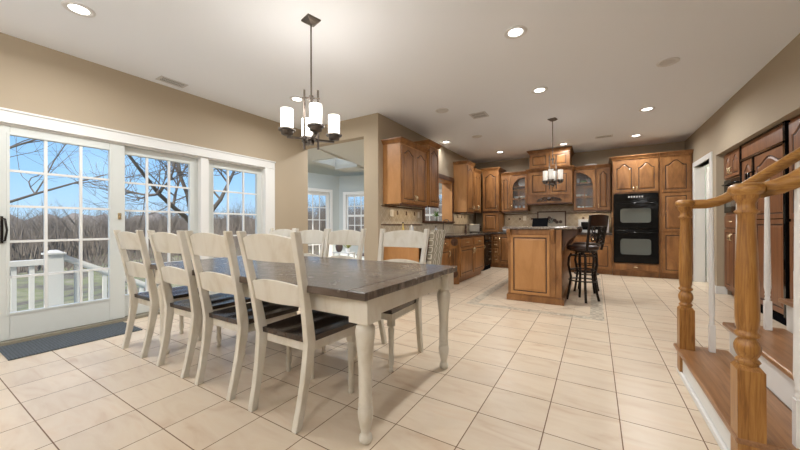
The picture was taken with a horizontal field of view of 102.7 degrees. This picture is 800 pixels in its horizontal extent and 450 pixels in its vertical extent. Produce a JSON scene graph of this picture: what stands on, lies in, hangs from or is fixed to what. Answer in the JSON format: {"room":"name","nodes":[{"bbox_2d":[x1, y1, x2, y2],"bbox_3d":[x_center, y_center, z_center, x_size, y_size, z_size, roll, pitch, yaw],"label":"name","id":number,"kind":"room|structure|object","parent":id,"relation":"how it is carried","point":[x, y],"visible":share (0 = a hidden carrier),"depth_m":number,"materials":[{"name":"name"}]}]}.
{"room":"kitchen dining area","nodes":[
{"label":"kitchen dining area","id":0,"kind":"room"},
{"bbox_2d":[0,32,307,252],"bbox_3d":[-3.606,-0.331,3.184,0.150,2.880,6.880,0,0,31],"label":"wall","id":1,"kind":"structure","parent":0,"point":[34,78],"depth_m":3.87,"materials":[{"name":"beige paint"}]},
{"bbox_2d":[0,122,264,345],"bbox_3d":[-3.270,0.072,3.676,0.168,2.075,3.970,0,0,31],"label":"door","id":2,"kind":"structure","parent":1,"relation":"in","point":[37,323],"depth_m":3.58,"materials":[{"name":"white paint"}]},
{"bbox_2d":[0,107,275,233],"bbox_3d":[-3.216,0.017,3.646,0.032,2.185,4.215,0,0,31],"label":"trim","id":3,"kind":"structure","parent":1,"relation":"attached to","point":[11,116],"depth_m":3.86,"materials":[{"name":"white paint"}]},
{"bbox_2d":[308,173,338,255],"bbox_3d":[-2.675,-0.160,8.708,2.324,2.560,0.120,0,0,-44],"label":"wall","id":4,"kind":"structure","parent":0,"point":[319,181],"depth_m":9.32,"materials":[{"name":"grey paint"}]},
{"bbox_2d":[308,188,332,256],"bbox_3d":[-2.631,0.050,8.694,1.800,2.140,0.160,0,0,-44],"label":"door","id":5,"kind":"structure","parent":4,"relation":"in","point":[328,193],"depth_m":9.20,"materials":[{"name":"white paint"}]},
{"bbox_2d":[308,139,363,175],"bbox_3d":[-1.341,-1.746,8.539,4.830,0.604,4.620,0,0,31],"label":"ceiling","id":6,"kind":"structure","parent":0,"point":[353,151],"depth_m":8.18,"materials":[{"name":"grey paint"}]},
{"bbox_2d":[313,155,354,165],"bbox_3d":[-1.726,-1.843,8.610,0.860,0.320,0.844,0,0,31],"label":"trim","id":7,"kind":"structure","parent":6,"relation":"attached to","point":[337,161],"depth_m":8.93,"materials":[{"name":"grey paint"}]},
{"bbox_2d":[302,113,382,260],"bbox_3d":[-1.048,-0.333,5.571,1.730,2.880,0.140,0,0,31],"label":"wall","id":8,"kind":"structure","parent":0,"point":[369,128],"depth_m":5.15,"materials":[{"name":"beige paint"}]},
{"bbox_2d":[339,175,441,259],"bbox_3d":[0.007,-0.167,9.141,3.672,2.560,0.120,0,0,12],"label":"wall","id":9,"kind":"structure","parent":0,"point":[346,183],"depth_m":9.41,"materials":[{"name":"grey paint"}]},
{"bbox_2d":[343,191,363,229],"bbox_3d":[-1.238,-0.293,9.377,0.880,1.360,0.150,0,0,12],"label":"window","id":10,"kind":"structure","parent":9,"relation":"in","point":[346,195],"depth_m":9.40,"materials":[{"name":"white paint"}]},
{"bbox_2d":[425,189,441,220],"bbox_3d":[0.550,-0.299,8.987,1.780,1.360,0.150,0,0,12],"label":"window","id":11,"kind":"structure","parent":9,"relation":"in","point":[440,190],"depth_m":8.89,"materials":[{"name":"white paint"}]},
{"bbox_2d":[0,267,791,449],"bbox_3d":[1.028,1.158,4.556,12.200,0.120,14.350,0,0,31],"label":"floor","id":12,"kind":"structure","parent":0,"point":[594,374],"depth_m":2.17,"materials":[{"name":"tile"}]},
{"bbox_2d":[0,322,142,360],"bbox_3d":[-3.171,1.103,3.126,0.520,0.010,0.905,0,0,31],"label":"door mat","id":13,"kind":"object","parent":12,"relation":"on","point":[51,343],"visible":0.94,"depth_m":3.02,"materials":[{"name":"grey fabric"}]},
{"bbox_2d":[113,230,208,357],"bbox_3d":[-2.187,0.573,2.968,0.506,1.062,0.601,0,0,31],"label":"dining chair","id":14,"kind":"object","parent":12,"relation":"on","point":[125,240],"visible":0.8,"depth_m":2.76,"materials":[{"name":"white paint"}]},
{"bbox_2d":[147,230,250,377],"bbox_3d":[-1.607,0.571,2.614,0.506,1.062,0.601,0,0,31],"label":"dining chair","id":15,"kind":"object","parent":12,"relation":"on","point":[165,242],"visible":0.74,"depth_m":2.41,"materials":[{"name":"white paint"}]},
{"bbox_2d":[184,230,298,400],"bbox_3d":[-1.113,0.568,2.312,0.506,1.062,0.601,0,0,31],"label":"dining chair","id":16,"kind":"object","parent":12,"relation":"on","point":[239,318],"visible":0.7,"depth_m":2.13,"materials":[{"name":"white paint"}]},
{"bbox_2d":[269,228,295,237],"bbox_3d":[-1.766,0.575,4.205,0.506,1.062,0.601,0,0,31],"label":"dining chair","id":17,"kind":"object","parent":12,"relation":"on","point":[282,232],"visible":0.13,"depth_m":4.45,"materials":[{"name":"white paint"}]},
{"bbox_2d":[236,231,356,433],"bbox_3d":[-0.595,0.566,1.996,0.506,1.062,0.601,0,0,31],"label":"dining chair","id":18,"kind":"object","parent":12,"relation":"on","point":[310,330],"visible":0.97,"depth_m":1.83,"materials":[{"name":"white paint"}]},
{"bbox_2d":[150,256,456,444],"bbox_3d":[-0.838,0.712,2.596,2.300,0.775,1.170,0,0,31],"label":"dining table","id":19,"kind":"object","parent":12,"relation":"on","point":[360,290],"visible":0.62,"depth_m":1.95,"materials":[{"name":"brown wood"}]},
{"bbox_2d":[294,229,325,256],"bbox_3d":[-1.123,0.571,3.310,0.506,1.062,0.601,0,0,31],"label":"dining chair","id":20,"kind":"object","parent":12,"relation":"on","point":[307,236],"visible":0.17,"depth_m":3.51,"materials":[{"name":"white paint"}]},
{"bbox_2d":[293,229,365,352],"bbox_3d":[-0.697,0.569,3.049,0.506,1.062,0.601,0,0,31],"label":"dining chair","id":21,"kind":"object","parent":12,"relation":"on","point":[340,237],"visible":0.27,"depth_m":3.26,"materials":[{"name":"white paint"}]},
{"bbox_2d":[332,251,354,257],"bbox_3d":[-1.271,0.862,7.241,0.480,0.500,0.240,0,0,31],"label":"plant stand","id":22,"kind":"object","parent":12,"relation":"on","point":[341,252],"visible":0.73,"depth_m":7.13,"materials":[{"name":"white paint"}]},
{"bbox_2d":[335,245,342,251],"bbox_3d":[-1.385,0.488,7.288,0.170,0.250,0.170,0,0,31],"label":"vase","id":23,"kind":"object","parent":22,"relation":"on","point":[339,248],"visible":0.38,"depth_m":7.23,"materials":[{"name":"brown ceramic"}]},
{"bbox_2d":[354,229,429,371],"bbox_3d":[-0.103,0.566,2.687,0.506,1.062,0.601,0,0,31],"label":"dining chair","id":24,"kind":"object","parent":12,"relation":"on","point":[400,238],"visible":0.61,"depth_m":2.76,"materials":[{"name":"white paint"}]},
{"bbox_2d":[384,247,418,261],"bbox_3d":[0.208,0.668,5.355,0.628,0.870,0.790,0,0,31],"label":"panel","id":25,"kind":"object","parent":12,"relation":"on","point":[407,253],"visible":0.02,"depth_m":5.01,"materials":[{"name":"brown wood"}]},
{"bbox_2d":[419,230,444,264],"bbox_3d":[0.422,0.592,5.365,0.548,1.020,0.469,0,0,31],"label":"upholstered chair","id":26,"kind":"object","parent":12,"relation":"on","point":[436,240],"visible":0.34,"depth_m":5.17,"materials":[{"name":"fabric"}]},
{"bbox_2d":[419,238,450,265],"bbox_3d":[0.553,0.668,5.859,0.676,0.870,0.420,0,0,31],"label":"base cabinet","id":27,"kind":"object","parent":12,"relation":"on","point":[446,254],"visible":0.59,"depth_m":5.73,"materials":[{"name":"brown wood"}]},
{"bbox_2d":[449,235,483,283],"bbox_3d":[1.154,0.668,6.714,0.822,0.870,1.655,0,0,31],"label":"base cabinet","id":28,"kind":"object","parent":12,"relation":"on","point":[467,253],"visible":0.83,"depth_m":6.27,"materials":[{"name":"brown wood"}]},
{"bbox_2d":[429,232,492,237],"bbox_3d":[1.301,0.212,6.986,0.798,0.038,4.713,0,0,31],"label":"countertop","id":29,"kind":"structure","parent":28,"relation":"on","point":[468,234],"depth_m":6.55,"materials":[{"name":"brown stone"}]},
{"bbox_2d":[469,224,480,232],"bbox_3d":[1.934,0.087,8.218,0.282,0.215,0.320,0,0,17],"label":"toaster","id":30,"kind":"object","parent":29,"relation":"on","point":[472,227],"visible":1,"depth_m":8.07,"materials":[{"name":"grey metal"}]},
{"bbox_2d":[480,167,505,231],"bbox_3d":[2.507,-0.649,8.606,0.530,1.675,0.656,0,0,31],"label":"tall cabinet","id":31,"kind":"object","parent":29,"relation":"on","point":[493,220],"visible":0.98,"depth_m":8.36,"materials":[{"name":"brown wood"}]},
{"bbox_2d":[481,234,491,270],"bbox_3d":[1.943,0.671,8.104,0.670,0.865,0.600,0,0,31],"label":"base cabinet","id":32,"kind":"object","parent":12,"relation":"on","point":[487,238],"visible":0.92,"depth_m":7.90,"materials":[{"name":"brown wood"}]},
{"bbox_2d":[491,234,507,267],"bbox_3d":[2.660,0.668,8.512,1.520,0.870,0.656,0,0,31],"label":"base cabinet","id":33,"kind":"object","parent":12,"relation":"on","point":[499,245],"visible":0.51,"depth_m":8.25,"materials":[{"name":"brown wood"}]},
{"bbox_2d":[493,232,611,234],"bbox_3d":[3.683,0.207,7.910,2.583,0.038,0.653,0,0,31],"label":"countertop","id":34,"kind":"structure","parent":33,"relation":"on","point":[493,232],"depth_m":7.26,"materials":[{"name":"brown stone"}]},
{"bbox_2d":[578,219,608,232],"bbox_3d":[4.477,0.021,7.415,0.600,0.303,0.397,0,0,31],"label":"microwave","id":35,"kind":"object","parent":34,"relation":"on","point":[581,222],"visible":0.38,"depth_m":7.35,"materials":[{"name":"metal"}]},
{"bbox_2d":[502,226,582,305],"bbox_3d":[2.431,0.559,5.292,0.974,1.072,2.033,0,0,31],"label":"kitchen island","id":36,"kind":"object","parent":12,"relation":"on","point":[538,272],"visible":0.97,"depth_m":4.51,"materials":[{"name":"brown wood"}]},
{"bbox_2d":[502,226,581,228],"bbox_3d":[2.438,0.042,5.316,0.965,0.036,1.985,0,0,31],"label":"island countertop","id":37,"kind":"structure","parent":36,"relation":"on","point":[516,227],"depth_m":4.55,"materials":[{"name":"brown stone"}]},
{"bbox_2d":[532,218,547,226],"bbox_3d":[2.065,-0.039,4.703,0.217,0.125,0.140,0,0,31],"label":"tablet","id":38,"kind":"object","parent":37,"relation":"on","point":[537,222],"visible":1,"depth_m":4.66,"materials":[{"name":"black plastic"}]},
{"bbox_2d":[571,241,574,271],"bbox_3d":[3.732,0.663,7.858,0.980,0.870,0.656,0,0,31],"label":"base cabinet","id":39,"kind":"object","parent":12,"relation":"on","point":[572,252],"visible":0.02,"depth_m":7.38,"materials":[{"name":"brown wood"}]},
{"bbox_2d":[566,214,608,302],"bbox_3d":[2.648,0.472,4.593,0.422,1.233,0.481,0,0,-27],"label":"bar stool","id":40,"kind":"object","parent":12,"relation":"on","point":[599,220],"visible":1,"depth_m":4.47,"materials":[{"name":"black wood"}]},
{"bbox_2d":[572,227,603,293],"bbox_3d":[3.084,0.473,5.237,0.481,1.233,0.422,0,0,41],"label":"bar stool","id":41,"kind":"object","parent":12,"relation":"on","point":[593,263],"visible":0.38,"depth_m":5.23,"materials":[{"name":"black wood"}]},
{"bbox_2d":[574,235,611,274],"bbox_3d":[4.466,0.659,7.410,0.730,0.870,0.656,0,0,31],"label":"base cabinet","id":42,"kind":"object","parent":12,"relation":"on","point":[605,255],"visible":0.33,"depth_m":7.08,"materials":[{"name":"brown wood"}]},
{"bbox_2d":[608,152,659,277],"bbox_3d":[5.084,-0.189,7.004,0.855,2.560,0.706,0,0,31],"label":"tall cabinet","id":43,"kind":"object","parent":12,"relation":"on","point":[639,173],"visible":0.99,"depth_m":6.73,"materials":[{"name":"brown wood"}]},
{"bbox_2d":[613,192,658,263],"bbox_3d":[4.926,0.069,6.690,0.770,1.465,0.107,0,0,31],"label":"double oven","id":44,"kind":"object","parent":43,"relation":"in","point":[635,215],"visible":1,"depth_m":6.68,"materials":[{"name":"black metal"}]},
{"bbox_2d":[659,149,693,278],"bbox_3d":[5.671,-0.191,6.647,0.510,2.560,0.705,0,0,31],"label":"pantry cabinet","id":45,"kind":"object","parent":12,"relation":"on","point":[675,167],"visible":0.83,"depth_m":6.41,"materials":[{"name":"brown wood"}]},
{"bbox_2d":[724,148,738,295],"bbox_3d":[5.199,-0.008,4.553,0.756,2.185,0.690,0,0,31],"label":"tall cabinet","id":46,"kind":"object","parent":12,"relation":"on","point":[731,160],"visible":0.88,"depth_m":4.79,"materials":[{"name":"brown wood"}]},
{"bbox_2d":[721,177,738,212],"bbox_3d":[4.903,-0.434,4.752,0.064,0.500,0.640,0,0,31],"label":"wall oven","id":47,"kind":"object","parent":46,"relation":"in","point":[729,207],"visible":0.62,"depth_m":4.78,"materials":[{"name":"black metal"}]},
{"bbox_2d":[673,298,799,449],"bbox_3d":[2.680,0.285,1.310,2.209,1.600,1.270,0,0,31],"label":"staircase","id":48,"kind":"structure","parent":12,"relation":"on","point":[705,375],"depth_m":1.73,"materials":[{"name":"brown wood"}]},
{"bbox_2d":[675,147,799,372],"bbox_3d":[2.745,-0.125,1.890,1.722,2.421,0.116,0,0,32],"label":"stair railing","id":49,"kind":"object","parent":48,"relation":"on","point":[685,312],"visible":0.81,"depth_m":2.24,"materials":[{"name":"brown wood"}]},
{"bbox_2d":[727,167,799,449],"bbox_3d":[2.165,-0.156,0.948,1.730,2.483,0.116,0,0,31],"label":"stair railing","id":50,"kind":"object","parent":48,"relation":"on","point":[748,393],"visible":1,"depth_m":1.32,"materials":[{"name":"brown wood"}]},
{"bbox_2d":[739,120,790,325],"bbox_3d":[4.679,-0.008,3.729,0.786,2.185,1.250,0,0,31],"label":"cabinet","id":51,"kind":"object","parent":12,"relation":"on","point":[758,153],"visible":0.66,"depth_m":3.62,"materials":[{"name":"brown wood"}]},
{"bbox_2d":[789,115,799,298],"bbox_3d":[4.090,-0.009,2.700,0.720,2.185,1.100,0,0,31],"label":"tall cabinet","id":52,"kind":"object","parent":12,"relation":"on","point":[794,124],"visible":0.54,"depth_m":3.29,"materials":[{"name":"brown wood"}]},
{"bbox_2d":[0,0,799,162],"bbox_3d":[2.248,-1.862,3.901,9.410,0.150,14.200,0,0,31],"label":"ceiling","id":53,"kind":"structure","parent":0,"point":[402,61],"depth_m":3.37,"materials":[{"name":"white paint"}]},
{"bbox_2d":[61,0,95,17],"bbox_3d":[-2.638,-1.771,2.631,0.204,0.008,0.204,0,0,31],"label":"recessed light","id":54,"kind":"object","parent":53,"relation":"in","point":[77,8],"visible":1,"depth_m":2.62,"materials":[{"name":"white"}]},
{"bbox_2d":[156,76,188,87],"bbox_3d":[-2.817,-1.767,3.960,0.160,0.008,0.300,0,0,31],"label":"ceiling vent","id":55,"kind":"object","parent":53,"relation":"in","point":[160,78],"visible":1,"depth_m":3.95,"materials":[{"name":"white metal"}]},
{"bbox_2d":[159,77,184,86],"bbox_3d":[-2.817,-1.767,3.960,0.110,0.005,0.250,0,0,31],"label":"grille","id":56,"kind":"object","parent":55,"relation":"attached to","point":[164,79],"depth_m":3.95,"materials":[{"name":"white metal"}]},
{"bbox_2d":[289,96,302,101],"bbox_3d":[-1.450,-1.770,4.508,0.204,0.008,0.204,0,0,31],"label":"recessed light","id":57,"kind":"object","parent":53,"relation":"in","point":[292,98],"visible":0.97,"depth_m":4.49,"materials":[{"name":"white"}]},
{"bbox_2d":[278,13,341,149],"bbox_3d":[-0.771,-1.218,2.779,0.424,1.125,0.424,0,0,19],"label":"chandelier","id":58,"kind":"object","parent":53,"relation":"hanging from","point":[312,126],"visible":1,"depth_m":2.76,"materials":[{"name":"white glass"}]},
{"bbox_2d":[436,108,448,112],"bbox_3d":[0.653,-1.776,4.976,0.204,0.008,0.204,0,0,31],"label":"recessed light","id":59,"kind":"object","parent":53,"relation":"in","point":[440,110],"visible":1,"depth_m":4.96,"materials":[{"name":"white"}]},
{"bbox_2d":[469,111,488,118],"bbox_3d":[1.280,-1.777,5.183,0.260,0.008,0.260,0,0,31],"label":"ceiling vent","id":60,"kind":"object","parent":53,"relation":"in","point":[482,114],"visible":1,"depth_m":5.19,"materials":[{"name":"white metal"}]},
{"bbox_2d":[472,112,486,117],"bbox_3d":[1.280,-1.777,5.183,0.210,0.005,0.210,0,0,31],"label":"grille","id":61,"kind":"object","parent":60,"relation":"attached to","point":[479,114],"depth_m":5.19,"materials":[{"name":"white metal"}]},
{"bbox_2d":[504,25,526,38],"bbox_3d":[1.069,-1.782,2.962,0.204,0.008,0.204,0,0,31],"label":"recessed light","id":62,"kind":"object","parent":53,"relation":"in","point":[517,31],"visible":1,"depth_m":2.96,"materials":[{"name":"white"}]},
{"bbox_2d":[531,87,547,93],"bbox_3d":[1.845,-1.781,4.234,0.204,0.008,0.204,0,0,31],"label":"recessed light","id":63,"kind":"object","parent":53,"relation":"in","point":[537,90],"visible":1,"depth_m":4.23,"materials":[{"name":"white"}]},
{"bbox_2d":[542,117,563,188],"bbox_3d":[2.570,-1.195,5.389,0.275,1.180,0.275,0,0,-6],"label":"pendant chandelier","id":64,"kind":"object","parent":53,"relation":"hanging from","point":[550,176],"visible":1,"depth_m":5.34,"materials":[{"name":"white glass"}]},
{"bbox_2d":[639,107,654,111],"bbox_3d":[3.811,-1.786,4.940,0.204,0.008,0.204,0,0,31],"label":"recessed light","id":65,"kind":"object","parent":53,"relation":"in","point":[645,109],"visible":1,"depth_m":4.94,"materials":[{"name":"white"}]},
{"bbox_2d":[656,57,679,66],"bbox_3d":[2.945,-1.787,3.517,0.204,0.008,0.204,0,0,31],"label":"recessed light","id":66,"kind":"object","parent":53,"relation":"in","point":[669,61],"visible":1,"depth_m":3.51,"materials":[{"name":"white"}]},
{"bbox_2d":[383,116,475,259],"bbox_3d":[0.893,-0.335,7.322,0.240,2.880,4.870,0,0,31],"label":"wall","id":67,"kind":"structure","parent":0,"point":[391,129],"depth_m":7.06,"materials":[{"name":"beige paint"}]},
{"bbox_2d":[381,136,429,207],"bbox_3d":[0.125,-0.838,5.465,0.386,1.058,1.010,0,0,31],"label":"upper cabinet","id":68,"kind":"object","parent":67,"relation":"attached to","point":[404,160],"visible":1,"depth_m":5.16,"materials":[{"name":"brown wood"}]},
{"bbox_2d":[381,203,468,233],"bbox_3d":[0.785,-0.076,6.895,0.017,0.538,4.170,0,0,31],"label":"backsplash","id":69,"kind":"structure","parent":67,"relation":"attached to","point":[409,216],"depth_m":5.99,"materials":[{"name":"beige tile"}]},
{"bbox_2d":[415,139,441,207],"bbox_3d":[0.494,-0.924,6.043,0.416,1.205,0.540,0,0,31],"label":"upper cabinet","id":70,"kind":"object","parent":67,"relation":"attached to","point":[433,200],"visible":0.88,"depth_m":5.88,"materials":[{"name":"brown wood"}]},
{"bbox_2d":[422,173,454,222],"bbox_3d":[0.773,-0.585,7.079,0.290,1.080,1.650,0,0,31],"label":"trim","id":71,"kind":"structure","parent":67,"relation":"attached to","point":[441,176],"depth_m":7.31,"materials":[{"name":"brown wood"}]},
{"bbox_2d":[453,160,475,213],"bbox_3d":[1.585,-0.905,7.860,0.386,1.240,0.580,0,0,31],"label":"upper cabinet","id":72,"kind":"object","parent":67,"relation":"attached to","point":[463,170],"visible":1,"depth_m":7.68,"materials":[{"name":"brown wood"}]},
{"bbox_2d":[474,168,481,212],"bbox_3d":[1.883,-0.865,8.347,0.386,1.100,0.639,0,0,31],"label":"upper cabinet","id":73,"kind":"object","parent":67,"relation":"attached to","point":[477,173],"visible":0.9,"depth_m":8.22,"materials":[{"name":"brown wood"}]},
{"bbox_2d":[476,141,684,231],"bbox_3d":[4.175,-0.343,8.084,4.570,2.880,0.150,0,0,31],"label":"wall","id":74,"kind":"structure","parent":0,"point":[597,157],"depth_m":7.75,"materials":[{"name":"beige paint"}]},
{"bbox_2d":[501,172,510,212],"bbox_3d":[2.862,-0.843,8.542,0.233,1.050,0.436,0,0,31],"label":"upper cabinet","id":75,"kind":"object","parent":74,"relation":"attached to","point":[505,177],"visible":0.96,"depth_m":8.39,"materials":[{"name":"brown wood"}]},
{"bbox_2d":[510,171,529,211],"bbox_3d":[3.143,-0.854,8.370,0.425,1.030,0.436,0,0,31],"label":"upper cabinet","id":76,"kind":"object","parent":74,"relation":"attached to","point":[515,177],"visible":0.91,"depth_m":8.29,"materials":[{"name":"brown wood"}]},
{"bbox_2d":[513,186,524,199],"bbox_3d":[3.163,-0.834,8.402,0.389,0.328,0.338,0,0,31],"label":"dishes","id":77,"kind":"object","parent":76,"relation":"attached to","point":[518,191],"depth_m":8.52,"materials":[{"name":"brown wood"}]},
{"bbox_2d":[525,146,574,205],"bbox_3d":[3.671,-1.127,7.782,1.040,1.280,0.890,0,0,31],"label":"range hood","id":78,"kind":"object","parent":74,"relation":"attached to","point":[539,194],"visible":0.91,"depth_m":7.45,"materials":[{"name":"brown wood"}]},
{"bbox_2d":[505,205,610,232],"bbox_3d":[3.914,-0.158,8.139,2.425,0.688,0.025,0,0,31],"label":"backsplash","id":79,"kind":"structure","parent":74,"relation":"attached to","point":[557,215],"depth_m":8.14,"materials":[{"name":"beige tile"}]},
{"bbox_2d":[573,165,595,211],"bbox_3d":[4.390,-0.845,7.609,0.455,1.060,0.436,0,0,31],"label":"upper cabinet","id":80,"kind":"object","parent":74,"relation":"attached to","point":[589,171],"visible":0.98,"depth_m":7.55,"materials":[{"name":"brown wood"}]},
{"bbox_2d":[576,182,592,197],"bbox_3d":[4.409,-0.825,7.641,0.419,0.338,0.338,0,0,31],"label":"dishes","id":81,"kind":"object","parent":80,"relation":"attached to","point":[588,190],"depth_m":7.72,"materials":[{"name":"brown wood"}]},
{"bbox_2d":[596,163,610,211],"bbox_3d":[4.708,-0.842,7.415,0.288,1.070,0.436,0,0,31],"label":"upper cabinet","id":82,"kind":"object","parent":74,"relation":"attached to","point":[603,171],"visible":1,"depth_m":7.26,"materials":[{"name":"brown wood"}]},
{"bbox_2d":[705,164,708,275],"bbox_3d":[7.143,-0.357,6.449,1.960,2.880,4.550,0,0,31],"label":"wall","id":83,"kind":"structure","parent":0,"point":[708,164],"depth_m":6.88,"materials":[{"name":"grey paint"}]},
{"bbox_2d":[685,33,799,286],"bbox_3d":[3.463,-0.357,1.724,0.840,2.880,11.750,0,0,31],"label":"wall","id":84,"kind":"structure","parent":0,"point":[771,98],"depth_m":4.08,"materials":[{"name":"beige paint"}]},
{"bbox_2d":[692,152,712,281],"bbox_3d":[5.467,-0.058,5.696,0.160,2.290,1.160,0,0,31],"label":"trim","id":85,"kind":"structure","parent":84,"relation":"attached to","point":[698,172],"depth_m":6.11,"materials":[{"name":"white paint"}]},
{"bbox_2d":[706,167,708,281],"bbox_3d":[6.114,-0.010,5.817,0.800,2.170,0.060,0,0,31],"label":"door","id":86,"kind":"structure","parent":84,"relation":"in","point":[707,168],"depth_m":6.01,"materials":[{"name":"white paint"}]},
{"bbox_2d":[715,285,727,293],"bbox_3d":[5.432,1.027,5.644,0.134,0.120,1.424,0,0,31],"label":"baseboard","id":87,"kind":"structure","parent":84,"relation":"attached to","point":[718,289],"depth_m":5.04,"materials":[{"name":"white paint"}]},
{"label":"outside","id":88,"kind":"structure","parent":0,"visible":0},
{"bbox_3d":[-5.181,1.392,2.182,1.510,0.060,4.330,0,0,31],"label":"deck","id":89,"kind":"object","parent":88,"visible":0},
{"bbox_2d":[10,250,157,311],"bbox_3d":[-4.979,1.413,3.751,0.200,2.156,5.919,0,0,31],"label":"deck railing","id":90,"kind":"object","parent":89,"relation":"attached to","point":[56,258],"visible":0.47,"depth_m":4.27,"materials":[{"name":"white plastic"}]},
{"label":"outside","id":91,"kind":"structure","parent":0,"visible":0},
{"bbox_2d":[17,244,320,310],"bbox_3d":[-41.685,3.900,66.432,130.000,2.862,190.000,0,0,31],"label":"ground","id":92,"kind":"structure","parent":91,"point":[23,282],"depth_m":13.82,"materials":[{"name":"green plant"}]},
{"bbox_2d":[10,213,38,257],"bbox_3d":[-31.056,1.144,25.610,2.792,4.705,2.212,0,0,5],"label":"tree","id":93,"kind":"object","parent":92,"relation":"on","point":[11,213],"visible":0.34,"depth_m":25.81,"materials":[{"name":"brown plant"}]},
{"bbox_2d":[12,205,43,242],"bbox_3d":[-46.796,0.846,40.195,3.951,6.880,3.501,0,0,-5],"label":"tree","id":94,"kind":"object","parent":92,"relation":"on","point":[40,205],"visible":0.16,"depth_m":40.37,"materials":[{"name":"brown plant"}]},
{"bbox_2d":[19,210,64,257],"bbox_3d":[-32.523,0.895,29.013,3.263,5.499,2.586,0,0,5],"label":"tree","id":95,"kind":"object","parent":92,"relation":"on","point":[39,228],"visible":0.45,"depth_m":28.69,"materials":[{"name":"brown plant"}]},
{"bbox_2d":[35,212,62,238],"bbox_3d":[-34.972,0.803,32.295,3.117,6.125,3.518,0,0,-33],"label":"tree","id":96,"kind":"object","parent":92,"relation":"on","point":[43,212],"visible":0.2,"depth_m":31.95,"materials":[{"name":"brown plant"}]},
{"bbox_2d":[39,219,74,250],"bbox_3d":[-27.811,1.269,25.836,2.530,4.264,2.005,0,0,-1],"label":"tree","id":97,"kind":"object","parent":92,"relation":"on","point":[62,219],"visible":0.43,"depth_m":25.86,"materials":[{"name":"brown plant"}]},
{"bbox_2d":[48,211,75,248],"bbox_3d":[-31.242,0.777,29.966,2.233,5.689,2.846,0,0,1],"label":"tree","id":98,"kind":"object","parent":92,"relation":"on","point":[48,211],"visible":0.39,"depth_m":29.70,"materials":[{"name":"brown plant"}]},
{"bbox_2d":[76,205,106,245],"bbox_3d":[-30.070,0.643,31.367,3.590,6.050,2.844,0,0,41],"label":"tree","id":99,"kind":"object","parent":92,"relation":"on","point":[102,205],"visible":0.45,"depth_m":31.46,"materials":[{"name":"brown plant"}]},
{"bbox_2d":[10,136,183,202],"bbox_3d":[-11.878,-2.311,8.167,5.873,9.718,12.498,0,0,35],"label":"bare tree","id":100,"kind":"object","parent":92,"relation":"on","point":[33,140],"visible":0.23,"depth_m":9.23,"materials":[{"name":"brown plant"}]},
{"bbox_2d":[89,203,107,251],"bbox_3d":[-29.261,0.562,32.248,2.427,6.183,3.093,0,0,-13],"label":"tree","id":101,"kind":"object","parent":92,"relation":"on","point":[101,203],"visible":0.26,"depth_m":31.59,"materials":[{"name":"brown plant"}]},
{"bbox_2d":[128,204,158,239],"bbox_3d":[-27.637,0.355,34.518,3.342,6.681,2.622,0,0,-26],"label":"tree","id":102,"kind":"object","parent":92,"relation":"on","point":[141,222],"visible":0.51,"depth_m":34.56,"materials":[{"name":"brown plant"}]},
{"bbox_2d":[52,147,240,232],"bbox_3d":[-5.950,-2.272,8.163,5.662,9.603,9.564,0,0,-12],"label":"bare tree","id":103,"kind":"object","parent":92,"relation":"on","point":[180,174],"visible":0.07,"depth_m":8.09,"materials":[{"name":"brown plant"}]},
{"bbox_2d":[148,208,176,254],"bbox_3d":[-24.711,0.737,33.591,3.359,5.661,2.662,0,0,-39],"label":"tree","id":104,"kind":"object","parent":92,"relation":"on","point":[153,208],"visible":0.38,"depth_m":33.13,"materials":[{"name":"brown plant"}]},
{"bbox_2d":[164,195,187,233],"bbox_3d":[-22.843,0.071,33.010,3.545,7.088,2.782,0,0,16],"label":"tree","id":105,"kind":"object","parent":92,"relation":"on","point":[166,195],"visible":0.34,"depth_m":33.12,"materials":[{"name":"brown plant"}]},
{"bbox_2d":[10,195,441,273],"bbox_3d":[-16.449,0.753,56.378,74.993,6.521,79.102,0,0,31],"label":"trees","id":106,"kind":"object","parent":92,"relation":"on","point":[72,250],"visible":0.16,"depth_m":24.97,"materials":[{"name":"brown plant"}]},
{"bbox_2d":[217,201,237,230],"bbox_3d":[-20.914,0.126,38.253,2.762,7.038,3.520,0,0,-26],"label":"tree","id":107,"kind":"object","parent":92,"relation":"on","point":[226,201],"visible":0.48,"depth_m":38.27,"materials":[{"name":"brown plant"}]},
{"bbox_2d":[222,194,251,241],"bbox_3d":[-22.017,-0.468,43.279,4.337,8.672,3.403,0,0,26],"label":"tree","id":108,"kind":"object","parent":92,"relation":"on","point":[246,194],"visible":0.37,"depth_m":42.90,"materials":[{"name":"brown plant"}]},
{"bbox_2d":[223,201,253,247],"bbox_3d":[-21.248,-0.091,42.322,4.634,7.809,3.672,0,0,30],"label":"tree","id":109,"kind":"object","parent":92,"relation":"on","point":[232,201],"visible":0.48,"depth_m":42.07,"materials":[{"name":"brown plant"}]},
{"bbox_2d":[308,201,325,229],"bbox_3d":[-8.931,0.140,36.829,3.868,6.518,3.065,0,0,-41],"label":"tree","id":110,"kind":"object","parent":92,"relation":"on","point":[321,222],"visible":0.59,"depth_m":36.51,"materials":[{"name":"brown plant"}]},
{"bbox_2d":[349,198,362,230],"bbox_3d":[-5.422,-0.178,38.787,2.796,7.124,3.563,0,0,-24],"label":"tree","id":111,"kind":"object","parent":92,"relation":"on","point":[356,198],"visible":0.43,"depth_m":38.55,"materials":[{"name":"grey plant"}]},
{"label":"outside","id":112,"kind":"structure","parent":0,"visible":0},
{"bbox_2d":[10,212,311,243],"bbox_3d":[-25.934,0.850,79.716,112.679,9.041,130.002,0,0,31],"label":"hills","id":113,"kind":"structure","parent":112,"point":[72,214],"depth_m":64.48,"materials":[{"name":"brown plant"}]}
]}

